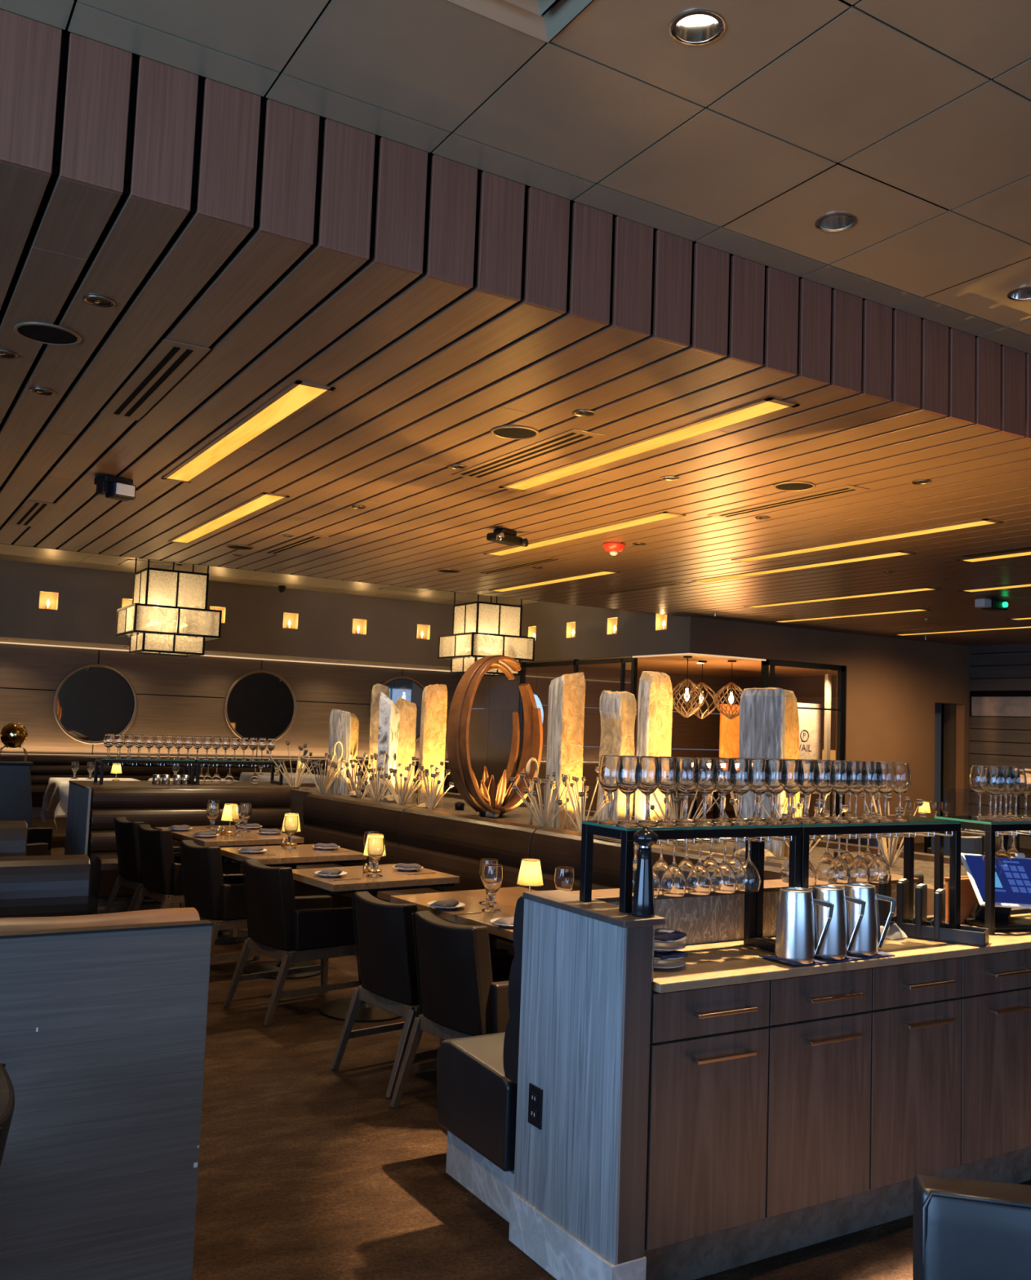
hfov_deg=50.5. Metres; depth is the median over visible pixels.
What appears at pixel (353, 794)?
stone
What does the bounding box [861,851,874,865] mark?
bowl
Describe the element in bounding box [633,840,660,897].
hanging wine glass
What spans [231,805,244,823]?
bowl
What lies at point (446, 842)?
banquette
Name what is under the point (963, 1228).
leather chair
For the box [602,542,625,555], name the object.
dome
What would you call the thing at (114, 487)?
emergency light
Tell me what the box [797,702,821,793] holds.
poster
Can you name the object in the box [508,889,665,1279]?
end panel
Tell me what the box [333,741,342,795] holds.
stalk
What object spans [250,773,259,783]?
bowl
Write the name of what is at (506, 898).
dining table
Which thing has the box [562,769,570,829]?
stalk
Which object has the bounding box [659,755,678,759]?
bowl
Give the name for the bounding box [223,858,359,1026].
dining chair
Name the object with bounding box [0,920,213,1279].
partition panel
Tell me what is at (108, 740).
bowl
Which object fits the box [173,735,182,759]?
wine glass
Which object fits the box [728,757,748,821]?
wine glass
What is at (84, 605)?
wall
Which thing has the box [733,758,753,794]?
bowl
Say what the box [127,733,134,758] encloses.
wine glass
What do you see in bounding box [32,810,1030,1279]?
floor
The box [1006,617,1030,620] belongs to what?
strip light
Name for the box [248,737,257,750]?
bowl
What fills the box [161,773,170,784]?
steel tumbler
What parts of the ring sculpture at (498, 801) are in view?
blade, blade, blade, blade, blade, blade, blade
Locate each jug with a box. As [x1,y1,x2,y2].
[774,886,834,964]
[812,884,866,960]
[843,882,896,956]
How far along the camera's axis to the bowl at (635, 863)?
3.42 m
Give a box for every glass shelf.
[95,756,195,760]
[191,758,281,762]
[582,817,801,831]
[760,815,960,826]
[934,814,1030,824]
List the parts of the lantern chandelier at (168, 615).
pane, pane, pane, rod, pane, pane, pane, pane, pane, pane, pane, frame, frame, pane, pane, pane, pane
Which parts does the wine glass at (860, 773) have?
stem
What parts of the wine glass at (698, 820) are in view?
stem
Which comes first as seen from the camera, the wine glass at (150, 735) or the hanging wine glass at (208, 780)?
the wine glass at (150, 735)
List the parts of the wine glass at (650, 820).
stem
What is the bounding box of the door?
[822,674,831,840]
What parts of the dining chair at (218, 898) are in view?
backrest, leg, seat frame, armrest, leg, armrest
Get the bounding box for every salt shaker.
[216,826,220,833]
[221,826,225,834]
[281,838,285,845]
[363,863,368,872]
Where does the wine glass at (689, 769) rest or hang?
on the glass rack at (798, 834)
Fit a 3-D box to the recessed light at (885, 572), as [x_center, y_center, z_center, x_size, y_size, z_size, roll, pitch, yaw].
[3.534,-0.641,10.365,0.120,0.007,0.120,5,-5,-31]
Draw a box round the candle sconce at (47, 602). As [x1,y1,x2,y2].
[44,600,49,608]
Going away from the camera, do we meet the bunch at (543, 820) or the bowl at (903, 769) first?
the bowl at (903, 769)
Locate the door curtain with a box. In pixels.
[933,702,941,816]
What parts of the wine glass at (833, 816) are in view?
stem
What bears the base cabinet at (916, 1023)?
on the floor
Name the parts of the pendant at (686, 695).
bulb, cord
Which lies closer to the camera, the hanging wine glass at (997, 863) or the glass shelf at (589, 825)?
the glass shelf at (589, 825)
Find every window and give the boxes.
[517,655,637,815]
[760,658,845,816]
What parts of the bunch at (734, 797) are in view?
stem, stem, stem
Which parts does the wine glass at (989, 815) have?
stem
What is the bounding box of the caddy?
[884,915,989,947]
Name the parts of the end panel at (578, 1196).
panel, post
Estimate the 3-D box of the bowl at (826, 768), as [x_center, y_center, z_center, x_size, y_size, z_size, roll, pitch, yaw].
[1.063,0.474,3.762,0.078,0.115,0.078,6,-6,-40]
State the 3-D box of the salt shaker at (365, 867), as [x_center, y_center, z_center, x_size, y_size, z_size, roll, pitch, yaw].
[-0.851,1.293,6.201,0.030,0.052,0.029,5,-5,-31]
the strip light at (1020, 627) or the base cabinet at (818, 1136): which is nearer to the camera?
the base cabinet at (818, 1136)
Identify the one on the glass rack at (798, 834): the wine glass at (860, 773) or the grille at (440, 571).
the wine glass at (860, 773)
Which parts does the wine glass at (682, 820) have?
stem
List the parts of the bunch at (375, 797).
stem, stem, stem, stem, stem, stem, stem, stem, stem, stem, stem, stem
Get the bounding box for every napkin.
[167,824,191,828]
[193,831,217,835]
[238,845,263,852]
[240,823,261,827]
[258,828,281,833]
[314,843,338,848]
[315,868,342,875]
[394,862,422,869]
[429,898,459,908]
[492,915,514,926]
[653,950,687,959]
[654,928,686,941]
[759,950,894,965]
[880,923,907,939]
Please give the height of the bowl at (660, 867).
0.098 m
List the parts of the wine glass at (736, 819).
stem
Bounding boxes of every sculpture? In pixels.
[0,722,27,762]
[446,654,542,817]
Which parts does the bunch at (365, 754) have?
stem, stem, stem, stem, stem, stem, stem, stem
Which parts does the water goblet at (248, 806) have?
stem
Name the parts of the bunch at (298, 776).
stem, stem, stem, stem, stem, stem, stem, stem, stem, stem, stem, stem, stem, stem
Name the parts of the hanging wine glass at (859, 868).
stem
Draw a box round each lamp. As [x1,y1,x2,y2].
[111,763,121,780]
[220,803,237,833]
[280,813,301,844]
[363,833,386,871]
[516,858,543,891]
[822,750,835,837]
[918,800,930,813]
[1002,601,1008,607]
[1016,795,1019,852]
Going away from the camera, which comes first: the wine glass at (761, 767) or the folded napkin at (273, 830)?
the wine glass at (761, 767)
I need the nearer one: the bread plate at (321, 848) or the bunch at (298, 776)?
the bread plate at (321, 848)
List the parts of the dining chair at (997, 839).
backrest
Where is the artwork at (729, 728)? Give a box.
[719,703,739,758]
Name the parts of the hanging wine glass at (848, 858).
stem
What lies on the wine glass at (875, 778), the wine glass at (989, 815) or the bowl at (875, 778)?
the bowl at (875, 778)
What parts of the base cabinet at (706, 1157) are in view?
drawer, handle, handle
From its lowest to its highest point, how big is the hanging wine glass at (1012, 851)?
0.170 m
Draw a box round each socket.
[530,1092,537,1104]
[530,1107,537,1120]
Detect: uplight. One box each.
[454,801,464,810]
[833,849,845,858]
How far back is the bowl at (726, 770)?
3.49 m
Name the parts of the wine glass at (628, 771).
stem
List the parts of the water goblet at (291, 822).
stem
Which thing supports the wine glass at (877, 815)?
on the glass rack at (798, 834)
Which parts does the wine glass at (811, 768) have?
stem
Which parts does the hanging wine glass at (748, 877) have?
stem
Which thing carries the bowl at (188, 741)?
on the wine glass at (188, 741)
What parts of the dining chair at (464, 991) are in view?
leg, seat frame, backrest, armrest, seat, armrest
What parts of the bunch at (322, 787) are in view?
stem, stem, stem, stem, stem, stem, stem, stem, stem, stem, stem, stem, stem, stem, stem, stem, stem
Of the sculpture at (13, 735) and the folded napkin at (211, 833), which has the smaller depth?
the folded napkin at (211, 833)
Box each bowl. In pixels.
[71,761,79,772]
[86,761,94,772]
[103,733,113,746]
[113,733,123,747]
[119,733,124,746]
[124,734,133,747]
[133,734,143,747]
[144,734,153,747]
[154,735,163,748]
[164,735,173,748]
[172,763,179,773]
[173,735,182,748]
[183,736,192,748]
[193,736,202,749]
[199,773,204,783]
[202,736,211,749]
[204,773,212,783]
[206,802,219,820]
[208,799,220,808]
[212,737,221,749]
[221,737,230,749]
[224,773,233,783]
[231,737,239,750]
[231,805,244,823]
[240,737,248,750]
[240,802,252,820]
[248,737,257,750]
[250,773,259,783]
[257,737,266,750]
[266,737,275,750]
[284,815,298,835]
[363,831,379,848]
[367,836,384,861]
[479,857,498,883]
[482,863,502,893]
[598,755,621,792]
[615,756,640,794]
[632,861,637,893]
[633,867,660,897]
[637,756,660,794]
[652,860,668,891]
[657,757,679,794]
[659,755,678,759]
[660,864,686,897]
[677,757,699,794]
[678,858,693,889]
[686,862,711,895]
[697,758,718,794]
[702,857,718,888]
[711,862,737,893]
[715,758,736,794]
[727,857,742,887]
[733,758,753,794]
[736,861,760,892]
[750,759,771,794]
[766,759,787,794]
[784,760,804,794]
[800,760,819,794]
[808,860,816,888]
[815,853,834,881]
[816,760,835,794]
[826,857,850,886]
[832,760,853,794]
[840,852,853,866]
[847,760,867,794]
[848,856,871,884]
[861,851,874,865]
[864,761,883,794]
[868,855,890,884]
[878,761,897,794]
[891,761,911,794]
[969,764,988,794]
[980,853,1001,875]
[984,766,1006,795]
[995,848,1013,870]
[1001,766,1016,795]
[1007,848,1019,857]
[1011,766,1026,795]
[1021,766,1030,795]
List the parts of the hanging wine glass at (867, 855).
stem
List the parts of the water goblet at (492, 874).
stem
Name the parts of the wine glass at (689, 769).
stem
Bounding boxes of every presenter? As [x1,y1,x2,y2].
[878,875,891,926]
[896,878,909,929]
[915,883,927,937]
[933,888,946,939]
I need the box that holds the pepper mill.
[631,826,657,917]
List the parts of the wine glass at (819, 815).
stem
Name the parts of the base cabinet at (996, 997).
door, drawer, handle, handle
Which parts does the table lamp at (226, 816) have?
lamp shade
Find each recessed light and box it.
[0,349,17,359]
[29,387,55,395]
[82,295,115,307]
[231,554,244,556]
[280,534,294,537]
[350,505,365,509]
[447,464,466,469]
[531,566,542,568]
[572,409,596,417]
[632,542,646,545]
[660,475,679,480]
[669,9,725,46]
[754,515,770,519]
[814,212,857,231]
[881,571,894,573]
[911,480,931,484]
[1007,285,1030,300]
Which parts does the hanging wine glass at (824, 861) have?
stem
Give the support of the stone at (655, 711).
on the stone planter
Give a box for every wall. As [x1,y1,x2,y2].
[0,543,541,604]
[0,560,453,670]
[0,640,462,786]
[457,601,697,793]
[484,665,955,834]
[689,616,969,844]
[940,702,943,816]
[968,643,1030,848]
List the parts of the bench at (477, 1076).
seat, backrest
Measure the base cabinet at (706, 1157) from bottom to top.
0.876 m
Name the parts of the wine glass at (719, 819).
stem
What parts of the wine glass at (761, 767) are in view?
stem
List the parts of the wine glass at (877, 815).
stem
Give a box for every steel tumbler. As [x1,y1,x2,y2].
[151,773,160,784]
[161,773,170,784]
[173,774,181,784]
[181,774,189,784]
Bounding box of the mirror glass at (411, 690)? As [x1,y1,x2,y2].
[384,678,423,738]
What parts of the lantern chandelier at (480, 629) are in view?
pane, pane, pane, pane, pane, pane, frame, frame, pane, pane, pane, pane, pane, pane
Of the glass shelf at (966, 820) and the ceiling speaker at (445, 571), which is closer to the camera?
the glass shelf at (966, 820)
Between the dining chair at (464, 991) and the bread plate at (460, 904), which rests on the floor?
the dining chair at (464, 991)
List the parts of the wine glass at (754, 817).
stem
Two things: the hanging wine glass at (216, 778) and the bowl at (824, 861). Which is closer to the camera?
the bowl at (824, 861)
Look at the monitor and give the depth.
4.28 m
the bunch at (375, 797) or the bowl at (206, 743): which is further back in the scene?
the bowl at (206, 743)
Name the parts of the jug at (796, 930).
handle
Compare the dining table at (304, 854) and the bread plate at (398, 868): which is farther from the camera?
the dining table at (304, 854)
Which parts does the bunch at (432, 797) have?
stem, stem, stem, stem, stem, stem, stem, stem, stem, stem, stem, stem, stem, stem, stem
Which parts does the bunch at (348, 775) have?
stem, stem, stem, stem, stem, stem, stem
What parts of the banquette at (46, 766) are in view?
seat, backrest, backrest, backrest, seat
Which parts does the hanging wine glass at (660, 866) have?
stem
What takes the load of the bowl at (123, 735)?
on the wine glass at (123, 735)
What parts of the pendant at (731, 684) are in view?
bulb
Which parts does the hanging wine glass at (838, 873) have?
stem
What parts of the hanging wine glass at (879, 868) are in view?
stem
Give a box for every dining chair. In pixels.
[0,1062,14,1166]
[26,823,53,855]
[26,842,48,856]
[103,817,185,913]
[132,824,240,937]
[179,840,296,968]
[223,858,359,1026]
[330,891,508,1098]
[390,910,514,1108]
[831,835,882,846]
[927,830,1010,854]
[930,834,983,856]
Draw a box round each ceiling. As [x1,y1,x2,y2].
[0,0,1030,354]
[0,8,1029,617]
[537,654,836,677]
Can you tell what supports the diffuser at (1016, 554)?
attached to the strip light at (1023, 553)
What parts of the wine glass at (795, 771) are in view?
stem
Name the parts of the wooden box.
lid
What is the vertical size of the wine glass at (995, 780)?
0.208 m
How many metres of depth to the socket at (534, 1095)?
3.40 m
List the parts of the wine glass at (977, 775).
stem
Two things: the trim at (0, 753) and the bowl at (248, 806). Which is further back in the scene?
the trim at (0, 753)
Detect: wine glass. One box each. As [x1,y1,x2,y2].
[102,733,113,758]
[108,733,115,757]
[113,733,123,758]
[118,733,124,758]
[124,734,133,758]
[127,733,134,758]
[133,734,143,759]
[135,734,145,758]
[143,734,153,759]
[146,734,155,758]
[153,735,163,759]
[157,734,164,758]
[164,735,173,759]
[166,735,174,759]
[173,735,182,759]
[177,735,183,759]
[183,736,192,759]
[184,735,193,759]
[193,736,202,759]
[199,764,204,783]
[202,736,211,759]
[204,764,212,783]
[212,737,221,759]
[212,764,221,783]
[213,736,221,759]
[221,737,230,759]
[224,764,233,783]
[231,737,239,759]
[240,737,248,760]
[248,737,257,760]
[250,764,259,783]
[257,737,266,760]
[266,737,275,760]
[598,755,621,823]
[615,756,640,826]
[617,755,639,823]
[632,842,637,893]
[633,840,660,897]
[635,756,660,826]
[637,755,659,822]
[652,840,668,891]
[655,757,679,826]
[656,755,678,822]
[660,839,686,897]
[675,756,695,822]
[675,757,699,826]
[678,840,693,889]
[686,838,711,895]
[693,756,714,822]
[693,758,718,825]
[702,839,718,888]
[711,757,731,822]
[711,837,737,893]
[712,758,736,825]
[727,838,742,887]
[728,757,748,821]
[729,758,753,824]
[736,836,760,892]
[744,758,764,821]
[747,759,771,824]
[761,758,782,820]
[764,759,787,823]
[779,759,798,820]
[780,855,789,883]
[781,760,804,823]
[795,759,814,820]
[797,760,819,822]
[808,835,816,888]
[810,759,829,819]
[813,760,835,822]
[815,835,834,881]
[825,760,844,819]
[826,834,850,886]
[830,760,853,822]
[840,835,853,866]
[842,760,858,818]
[846,760,867,822]
[848,834,871,884]
[857,760,874,818]
[861,761,883,822]
[861,835,874,865]
[868,833,890,884]
[872,760,888,818]
[876,761,897,821]
[890,761,911,821]
[969,764,989,818]
[980,830,1001,875]
[982,764,999,817]
[984,766,1006,821]
[992,764,1008,817]
[995,831,1013,870]
[998,766,1016,820]
[1007,765,1018,817]
[1007,831,1019,857]
[1009,766,1026,820]
[1018,766,1030,819]
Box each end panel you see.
[64,780,298,857]
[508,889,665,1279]
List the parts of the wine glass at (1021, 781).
stem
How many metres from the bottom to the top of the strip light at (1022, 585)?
0.006 m
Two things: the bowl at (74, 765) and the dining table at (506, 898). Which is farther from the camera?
the bowl at (74, 765)
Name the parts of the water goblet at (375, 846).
stem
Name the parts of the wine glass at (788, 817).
stem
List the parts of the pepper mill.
knob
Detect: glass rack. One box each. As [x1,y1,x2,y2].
[93,756,283,785]
[579,815,960,952]
[933,814,1030,935]
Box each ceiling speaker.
[13,321,81,345]
[225,544,254,550]
[435,568,461,573]
[490,425,539,439]
[773,480,816,491]
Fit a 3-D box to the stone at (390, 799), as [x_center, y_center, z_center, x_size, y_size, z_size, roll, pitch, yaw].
[-1.022,1.303,8.911,0.178,0.085,0.153,5,-5,-31]
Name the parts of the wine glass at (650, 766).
stem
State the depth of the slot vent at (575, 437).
6.33 m
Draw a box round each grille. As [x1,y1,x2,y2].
[226,546,252,549]
[438,569,459,572]
[493,427,536,438]
[775,483,813,490]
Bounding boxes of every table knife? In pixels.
[245,853,275,856]
[328,877,361,880]
[407,872,435,875]
[446,911,481,915]
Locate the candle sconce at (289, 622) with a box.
[287,620,291,628]
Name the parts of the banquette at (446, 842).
seat, backrest, seat, backrest, seat, backrest, backrest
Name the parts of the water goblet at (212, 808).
stem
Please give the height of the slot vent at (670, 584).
0.006 m
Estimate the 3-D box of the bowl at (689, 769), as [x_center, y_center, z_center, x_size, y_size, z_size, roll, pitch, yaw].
[0.541,0.430,3.441,0.078,0.115,0.078,4,-5,-25]
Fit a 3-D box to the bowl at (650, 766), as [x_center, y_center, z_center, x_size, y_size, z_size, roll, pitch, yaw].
[0.407,0.419,3.366,0.078,0.115,0.078,-1,-5,34]
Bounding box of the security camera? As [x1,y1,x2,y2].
[278,586,285,593]
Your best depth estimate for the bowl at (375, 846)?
6.05 m
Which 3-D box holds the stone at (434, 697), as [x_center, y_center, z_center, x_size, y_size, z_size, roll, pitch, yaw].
[-0.665,0.848,8.764,0.194,0.988,0.134,3,-5,-15]
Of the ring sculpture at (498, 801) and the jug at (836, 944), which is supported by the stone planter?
the ring sculpture at (498, 801)
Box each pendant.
[671,656,705,717]
[684,660,719,719]
[713,660,742,719]
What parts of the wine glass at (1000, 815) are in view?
stem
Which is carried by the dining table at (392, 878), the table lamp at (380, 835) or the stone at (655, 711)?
the table lamp at (380, 835)
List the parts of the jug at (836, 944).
handle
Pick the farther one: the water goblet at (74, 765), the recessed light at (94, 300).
the water goblet at (74, 765)
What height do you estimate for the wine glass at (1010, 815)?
0.208 m
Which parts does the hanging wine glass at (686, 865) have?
stem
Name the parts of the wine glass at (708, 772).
stem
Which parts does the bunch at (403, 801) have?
stem, stem, stem, stem, stem, stem, stem, stem, stem, stem, stem, stem, stem, stem, stem, stem, stem, stem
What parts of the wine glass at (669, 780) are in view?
stem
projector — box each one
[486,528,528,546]
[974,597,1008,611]
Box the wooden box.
[943,875,1010,924]
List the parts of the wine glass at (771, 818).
stem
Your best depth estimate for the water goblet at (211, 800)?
8.29 m
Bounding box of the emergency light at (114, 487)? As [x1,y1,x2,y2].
[93,474,136,501]
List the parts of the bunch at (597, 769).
stem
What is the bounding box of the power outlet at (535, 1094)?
[528,1083,542,1129]
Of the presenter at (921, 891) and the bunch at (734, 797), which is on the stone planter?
the bunch at (734, 797)
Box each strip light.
[161,380,335,483]
[168,492,289,543]
[483,511,685,556]
[488,570,620,592]
[498,397,799,491]
[691,551,915,582]
[731,518,1003,562]
[743,586,940,608]
[772,608,931,622]
[893,626,1030,635]
[955,550,1030,563]
[957,582,1030,592]
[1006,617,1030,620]
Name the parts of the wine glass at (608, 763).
stem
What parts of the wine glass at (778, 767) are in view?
stem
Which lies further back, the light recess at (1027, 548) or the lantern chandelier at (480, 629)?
the lantern chandelier at (480, 629)
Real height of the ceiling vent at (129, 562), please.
0.012 m
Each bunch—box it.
[266,741,315,787]
[300,751,343,793]
[333,752,377,791]
[345,762,378,799]
[355,751,402,801]
[377,756,429,804]
[413,761,453,809]
[510,772,569,826]
[557,774,608,832]
[595,766,635,804]
[649,787,719,845]
[710,790,737,817]
[755,791,848,854]
[860,793,926,866]
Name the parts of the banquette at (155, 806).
seat, backrest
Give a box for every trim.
[0,8,1030,439]
[0,641,450,671]
[0,753,448,762]
[632,653,766,661]
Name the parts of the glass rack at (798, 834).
frame, stemware rail, frame, stemware rail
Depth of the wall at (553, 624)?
17.86 m
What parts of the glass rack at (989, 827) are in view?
stemware rail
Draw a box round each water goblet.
[70,761,79,778]
[86,761,94,779]
[171,763,179,779]
[205,802,219,832]
[206,799,220,828]
[231,805,244,835]
[238,802,252,831]
[257,764,264,774]
[274,764,279,775]
[283,815,298,848]
[363,831,379,868]
[366,836,384,876]
[479,857,498,904]
[482,863,502,911]
[554,866,574,891]
[905,800,915,815]
[930,800,939,817]
[941,801,950,816]
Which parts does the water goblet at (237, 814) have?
stem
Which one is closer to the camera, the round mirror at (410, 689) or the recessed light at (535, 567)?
the recessed light at (535, 567)
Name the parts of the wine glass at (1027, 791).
stem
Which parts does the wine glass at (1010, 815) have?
stem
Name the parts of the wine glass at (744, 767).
stem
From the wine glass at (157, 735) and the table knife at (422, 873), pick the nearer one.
the table knife at (422, 873)
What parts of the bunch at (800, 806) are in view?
stem, stem, stem, stem, stem, stem, stem, stem, stem, stem, stem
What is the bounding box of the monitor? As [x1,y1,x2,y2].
[960,853,1030,931]
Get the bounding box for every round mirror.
[53,664,137,744]
[223,670,296,742]
[369,675,424,741]
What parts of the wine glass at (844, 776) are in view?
stem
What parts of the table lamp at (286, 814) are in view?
lamp shade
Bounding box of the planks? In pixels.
[0,161,1030,646]
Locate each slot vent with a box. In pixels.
[8,499,56,526]
[99,338,210,420]
[258,533,329,555]
[451,428,604,479]
[472,556,566,574]
[598,582,688,594]
[707,484,870,519]
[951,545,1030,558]
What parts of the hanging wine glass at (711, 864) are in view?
stem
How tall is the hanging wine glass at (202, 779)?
0.170 m
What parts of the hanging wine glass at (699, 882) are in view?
stem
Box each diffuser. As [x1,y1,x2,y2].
[446,0,592,42]
[963,551,1030,561]
[964,584,1030,591]
[1012,617,1030,619]
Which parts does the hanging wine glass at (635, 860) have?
stem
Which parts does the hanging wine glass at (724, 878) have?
stem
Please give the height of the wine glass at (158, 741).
0.208 m
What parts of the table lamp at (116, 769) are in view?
lamp shade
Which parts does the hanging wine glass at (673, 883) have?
stem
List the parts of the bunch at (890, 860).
stem, stem, stem, stem, stem, stem, stem, stem, stem, stem, stem, stem, stem, stem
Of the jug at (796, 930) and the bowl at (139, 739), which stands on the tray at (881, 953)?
the jug at (796, 930)
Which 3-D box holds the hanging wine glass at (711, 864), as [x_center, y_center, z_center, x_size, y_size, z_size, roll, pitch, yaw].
[0.645,0.730,3.608,0.080,0.170,0.080,0,-5,29]
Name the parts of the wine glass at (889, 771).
stem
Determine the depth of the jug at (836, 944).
3.54 m
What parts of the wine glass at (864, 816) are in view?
stem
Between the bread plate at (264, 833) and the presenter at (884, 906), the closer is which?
the presenter at (884, 906)
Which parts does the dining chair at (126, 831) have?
leg, backrest, seat frame, leg, armrest, leg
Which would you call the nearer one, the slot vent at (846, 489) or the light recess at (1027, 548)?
the slot vent at (846, 489)
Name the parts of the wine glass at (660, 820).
stem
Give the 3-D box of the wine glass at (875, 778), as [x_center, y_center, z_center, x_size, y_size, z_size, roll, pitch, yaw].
[1.261,0.537,3.872,0.078,0.208,0.078,-1,-6,39]
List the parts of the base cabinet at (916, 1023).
door, drawer, handle, handle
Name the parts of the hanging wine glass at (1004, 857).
stem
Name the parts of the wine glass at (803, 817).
stem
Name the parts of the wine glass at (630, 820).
stem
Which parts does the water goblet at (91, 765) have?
stem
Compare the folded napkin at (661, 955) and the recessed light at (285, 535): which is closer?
the folded napkin at (661, 955)
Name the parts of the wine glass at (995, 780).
stem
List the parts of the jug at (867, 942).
handle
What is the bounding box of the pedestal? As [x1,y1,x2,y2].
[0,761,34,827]
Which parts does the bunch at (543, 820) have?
stem, stem, stem, stem, stem, stem, stem, stem, stem, stem, stem, stem, stem, stem, stem, stem, stem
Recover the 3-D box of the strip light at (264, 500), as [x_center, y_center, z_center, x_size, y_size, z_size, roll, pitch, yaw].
[-2.415,-0.971,8.965,0.190,0.006,2.770,5,-5,-31]
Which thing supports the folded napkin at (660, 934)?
on the plate at (677, 939)
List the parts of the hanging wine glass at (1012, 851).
stem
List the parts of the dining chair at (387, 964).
leg, backrest, seat frame, leg, armrest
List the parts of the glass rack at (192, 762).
frame, stemware rail, frame, stemware rail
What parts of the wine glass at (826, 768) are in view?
stem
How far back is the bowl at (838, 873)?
3.75 m
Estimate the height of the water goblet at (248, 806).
0.210 m
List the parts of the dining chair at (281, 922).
leg, backrest, leg, seat frame, armrest, leg, armrest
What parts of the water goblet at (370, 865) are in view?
stem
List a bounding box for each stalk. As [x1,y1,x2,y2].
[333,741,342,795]
[525,757,538,824]
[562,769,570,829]
[706,793,717,844]
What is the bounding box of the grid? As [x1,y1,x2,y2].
[65,0,1030,297]
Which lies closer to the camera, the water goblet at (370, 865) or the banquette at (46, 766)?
the water goblet at (370, 865)
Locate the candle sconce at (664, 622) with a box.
[661,619,666,629]
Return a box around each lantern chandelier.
[115,558,222,657]
[437,591,534,676]
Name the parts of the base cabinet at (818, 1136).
door, drawer, handle, handle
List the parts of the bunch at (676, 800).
stem, stem, stem, stem, stem, stem, stem, stem, stem, stem, stem, stem, stem, stem, stem, stem, stem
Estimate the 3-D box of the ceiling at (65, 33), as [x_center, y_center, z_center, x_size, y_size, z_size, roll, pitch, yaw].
[1.077,-1.075,9.553,20.700,0.550,8.227,5,-5,-31]
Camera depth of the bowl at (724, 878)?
3.48 m
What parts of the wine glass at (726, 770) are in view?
stem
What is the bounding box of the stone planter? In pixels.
[282,782,968,915]
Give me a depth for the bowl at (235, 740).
10.00 m
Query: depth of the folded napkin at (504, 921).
4.68 m
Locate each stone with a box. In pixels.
[325,709,359,795]
[348,790,362,797]
[367,683,389,796]
[375,692,399,797]
[379,794,400,803]
[395,697,417,802]
[416,803,428,808]
[417,684,447,807]
[484,811,498,817]
[545,671,585,829]
[595,690,636,820]
[634,671,672,819]
[733,847,774,860]
[737,687,799,857]
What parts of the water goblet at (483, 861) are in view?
stem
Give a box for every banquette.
[0,754,457,817]
[87,786,294,914]
[276,792,815,955]
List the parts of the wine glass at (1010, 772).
stem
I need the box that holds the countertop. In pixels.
[651,913,1030,993]
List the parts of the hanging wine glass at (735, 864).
stem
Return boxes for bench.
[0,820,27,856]
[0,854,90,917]
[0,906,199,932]
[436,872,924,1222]
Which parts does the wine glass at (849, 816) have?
stem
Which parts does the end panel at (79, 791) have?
panel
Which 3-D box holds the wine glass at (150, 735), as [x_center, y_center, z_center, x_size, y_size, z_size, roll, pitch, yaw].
[-3.260,0.951,9.747,0.078,0.208,0.078,-1,-5,33]
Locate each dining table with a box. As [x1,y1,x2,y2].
[155,825,303,944]
[220,844,366,979]
[292,863,459,1022]
[390,886,537,1058]
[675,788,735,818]
[924,827,969,853]
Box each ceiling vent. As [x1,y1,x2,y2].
[118,559,182,569]
[378,585,436,593]
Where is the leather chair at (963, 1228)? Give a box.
[912,1174,1030,1279]
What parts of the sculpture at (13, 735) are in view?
leg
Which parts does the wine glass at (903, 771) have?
stem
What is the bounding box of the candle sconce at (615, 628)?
[612,625,616,634]
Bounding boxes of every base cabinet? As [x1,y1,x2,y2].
[644,980,769,1279]
[747,968,871,1263]
[851,956,961,1232]
[942,948,1030,1183]
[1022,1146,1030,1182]
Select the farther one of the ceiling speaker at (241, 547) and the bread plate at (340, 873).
the ceiling speaker at (241, 547)
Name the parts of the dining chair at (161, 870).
leg, backrest, seat frame, leg, armrest, armrest, leg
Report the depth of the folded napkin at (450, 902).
5.07 m
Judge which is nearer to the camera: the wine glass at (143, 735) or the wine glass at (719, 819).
the wine glass at (719, 819)
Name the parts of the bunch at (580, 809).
stem, stem, stem, stem, stem, stem, stem, stem, stem, stem, stem, stem, stem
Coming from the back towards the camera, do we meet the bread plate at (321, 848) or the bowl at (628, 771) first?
the bread plate at (321, 848)
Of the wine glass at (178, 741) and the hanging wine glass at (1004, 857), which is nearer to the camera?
the hanging wine glass at (1004, 857)
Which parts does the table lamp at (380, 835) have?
lamp shade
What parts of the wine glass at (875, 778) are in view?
stem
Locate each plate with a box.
[167,826,192,831]
[192,833,218,837]
[238,848,266,853]
[240,826,262,829]
[257,831,281,834]
[312,845,339,849]
[314,871,347,877]
[392,865,423,871]
[426,901,465,909]
[490,917,513,927]
[653,942,685,951]
[653,950,684,960]
[653,959,685,969]
[654,936,687,942]
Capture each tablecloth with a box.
[40,777,137,829]
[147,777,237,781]
[239,772,325,782]

